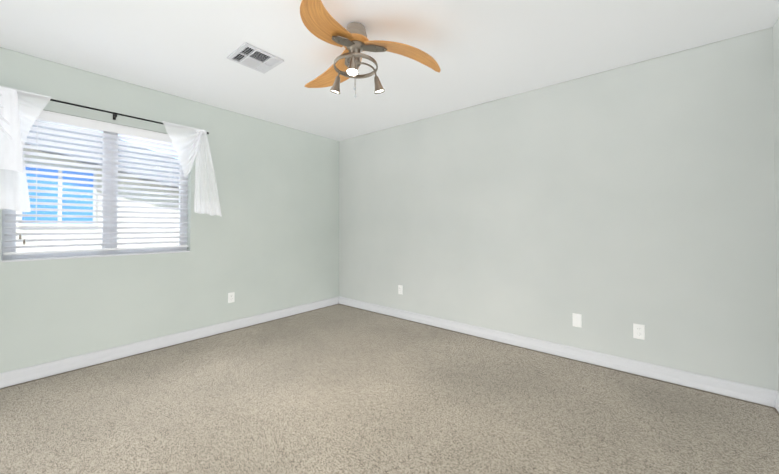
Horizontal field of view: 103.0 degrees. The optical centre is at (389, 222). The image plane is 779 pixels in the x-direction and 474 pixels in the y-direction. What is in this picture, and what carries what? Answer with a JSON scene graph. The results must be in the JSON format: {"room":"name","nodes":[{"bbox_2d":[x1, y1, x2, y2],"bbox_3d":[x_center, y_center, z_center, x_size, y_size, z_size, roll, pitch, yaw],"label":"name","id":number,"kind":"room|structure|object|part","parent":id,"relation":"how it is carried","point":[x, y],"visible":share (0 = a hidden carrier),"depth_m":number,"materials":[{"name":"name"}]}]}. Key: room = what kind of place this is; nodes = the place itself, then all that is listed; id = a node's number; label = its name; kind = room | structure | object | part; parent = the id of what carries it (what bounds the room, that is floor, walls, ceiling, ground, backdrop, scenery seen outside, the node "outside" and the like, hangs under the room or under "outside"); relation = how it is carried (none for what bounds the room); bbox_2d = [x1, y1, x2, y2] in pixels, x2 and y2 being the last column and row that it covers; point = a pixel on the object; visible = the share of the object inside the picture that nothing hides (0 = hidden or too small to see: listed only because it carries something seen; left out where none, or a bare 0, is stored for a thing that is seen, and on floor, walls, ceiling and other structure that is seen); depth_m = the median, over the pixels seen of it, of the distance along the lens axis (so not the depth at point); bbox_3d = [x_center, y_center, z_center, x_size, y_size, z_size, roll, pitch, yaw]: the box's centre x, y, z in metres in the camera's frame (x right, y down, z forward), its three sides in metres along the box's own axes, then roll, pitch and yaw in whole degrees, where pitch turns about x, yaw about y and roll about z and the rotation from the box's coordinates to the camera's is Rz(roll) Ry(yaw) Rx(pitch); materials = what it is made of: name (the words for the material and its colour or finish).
{"room":"empty bedroom","nodes":[
{"label":"empty bedroom","id":0,"kind":"room"},
{"bbox_2d":[0,47,338,372],"bbox_3d":[-1.999,-0.027,3.300,0.150,2.450,4.000,-1,-1,40],"label":"wall","id":1,"kind":"structure","parent":0,"point":[267,241],"depth_m":3.17,"materials":[{"name":"paint"}]},
{"bbox_2d":[1,119,189,261],"bbox_3d":[-2.463,-0.289,2.740,0.145,1.160,1.200,-1,-1,40],"label":"window","id":2,"kind":"structure","parent":1,"relation":"in","point":[43,256],"depth_m":2.73,"materials":[{"name":"white plastic"}]},
{"bbox_2d":[4,110,188,254],"bbox_3d":[-2.438,-0.313,2.719,0.071,1.104,1.184,-1,-1,40],"label":"window blinds","id":3,"kind":"object","parent":2,"relation":"attached to","point":[85,122],"visible":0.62,"depth_m":2.65,"materials":[{"name":"white plastic"}]},
{"bbox_2d":[0,86,221,216],"bbox_3d":[-2.348,-0.517,2.657,0.141,0.895,1.715,-1,-1,40],"label":"curtains","id":4,"kind":"object","parent":1,"relation":"attached to","point":[20,111],"visible":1,"depth_m":2.27,"materials":[{"name":"white fabric"}]},
{"bbox_3d":[-2.386,-0.929,2.661,0.084,0.058,1.511,-1,-1,40],"label":"rod","id":5,"kind":"part","parent":4,"relation":"part of","materials":[{"name":"black metal"}]},
{"bbox_2d":[0,296,339,387],"bbox_3d":[-1.938,1.142,3.229,0.016,0.109,3.630,-1,-1,40],"label":"baseboard","id":6,"kind":"structure","parent":1,"relation":"attached to","point":[9,378],"depth_m":2.83,"materials":[{"name":"white wood"}]},
{"bbox_2d":[228,292,234,302],"bbox_3d":[-1.762,0.833,3.453,0.008,0.115,0.070,-1,-1,40],"label":"electrical outlet","id":7,"kind":"object","parent":1,"relation":"attached to","point":[231,297],"visible":1,"depth_m":3.45,"materials":[{"name":"white plastic"}]},
{"bbox_2d":[0,304,778,473],"bbox_3d":[-0.321,1.229,1.894,4.510,0.104,4.000,-1,-1,40],"label":"floor","id":8,"kind":"structure","parent":0,"point":[338,389],"depth_m":1.93,"materials":[{"name":"brown carpet"}]},
{"bbox_2d":[0,0,778,140],"bbox_3d":[-0.321,-1.319,1.925,4.510,0.100,4.000,-1,-1,40],"label":"ceiling","id":9,"kind":"structure","parent":0,"point":[481,51],"depth_m":2.19,"materials":[{"name":"white paint"}]},
{"bbox_2d":[227,42,283,73],"bbox_3d":[-1.027,-1.256,2.380,0.300,0.016,0.300,-1,-1,40],"label":"ceiling vent","id":10,"kind":"object","parent":9,"relation":"in","point":[246,54],"visible":1,"depth_m":2.37,"materials":[{"name":"white metal"}]},
{"bbox_2d":[300,0,440,97],"bbox_3d":[-0.316,-1.043,2.068,0.975,0.449,1.047,-1,-1,40],"label":"fan","id":11,"kind":"object","parent":9,"relation":"hanging from","point":[319,21],"visible":1,"depth_m":1.95,"materials":[{"name":"brown wood"}]},
{"bbox_2d":[339,27,777,390],"bbox_3d":[0.966,-0.027,3.343,4.360,2.450,0.150,-1,-1,40],"label":"wall","id":12,"kind":"structure","parent":0,"point":[611,206],"depth_m":2.59,"materials":[{"name":"paint"}]},
{"bbox_2d":[398,285,402,294],"bbox_3d":[0.136,0.846,3.918,0.070,0.115,0.008,-1,-1,40],"label":"electrical outlet","id":13,"kind":"object","parent":12,"relation":"attached to","point":[400,289],"visible":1,"depth_m":3.91,"materials":[{"name":"white plastic"}]},
{"bbox_2d":[340,297,771,406],"bbox_3d":[0.855,1.143,3.313,4.210,0.109,0.016,-1,-1,40],"label":"baseboard","id":14,"kind":"structure","parent":12,"relation":"attached to","point":[753,394],"depth_m":2.58,"materials":[{"name":"white wood"}]},
{"bbox_2d":[572,313,581,327],"bbox_3d":[1.625,0.845,2.684,0.070,0.115,0.006,-1,-1,40],"label":"electrical outlet","id":15,"kind":"object","parent":12,"relation":"attached to","point":[577,320],"visible":1,"depth_m":2.68,"materials":[{"name":"white plastic"}]},
{"bbox_2d":[633,323,644,339],"bbox_3d":[1.947,0.849,2.417,0.070,0.115,0.008,-1,-1,40],"label":"electrical outlet","id":16,"kind":"object","parent":12,"relation":"attached to","point":[638,331],"visible":1,"depth_m":2.42,"materials":[{"name":"white plastic"}]},
{"bbox_2d":[773,18,778,390],"bbox_3d":[1.358,-0.061,0.518,0.150,2.450,3.700,-1,-1,40],"label":"wall","id":17,"kind":"structure","parent":0,"point":[776,75],"depth_m":1.96,"materials":[{"name":"paint"}]},
{"bbox_2d":[772,390,778,411],"bbox_3d":[1.291,1.110,0.553,0.016,0.109,3.630,-1,-1,40],"label":"baseboard","id":18,"kind":"structure","parent":17,"relation":"attached to","point":[775,394],"depth_m":1.98,"materials":[{"name":"white wood"}]},
{"label":"outside","id":19,"kind":"structure","parent":0,"visible":0},
{"bbox_2d":[16,121,178,251],"bbox_3d":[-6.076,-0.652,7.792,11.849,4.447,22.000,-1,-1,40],"label":"window glass","id":20,"kind":"structure","parent":19,"point":[85,208],"depth_m":4.67,"materials":[{"name":"glass"}]}
]}

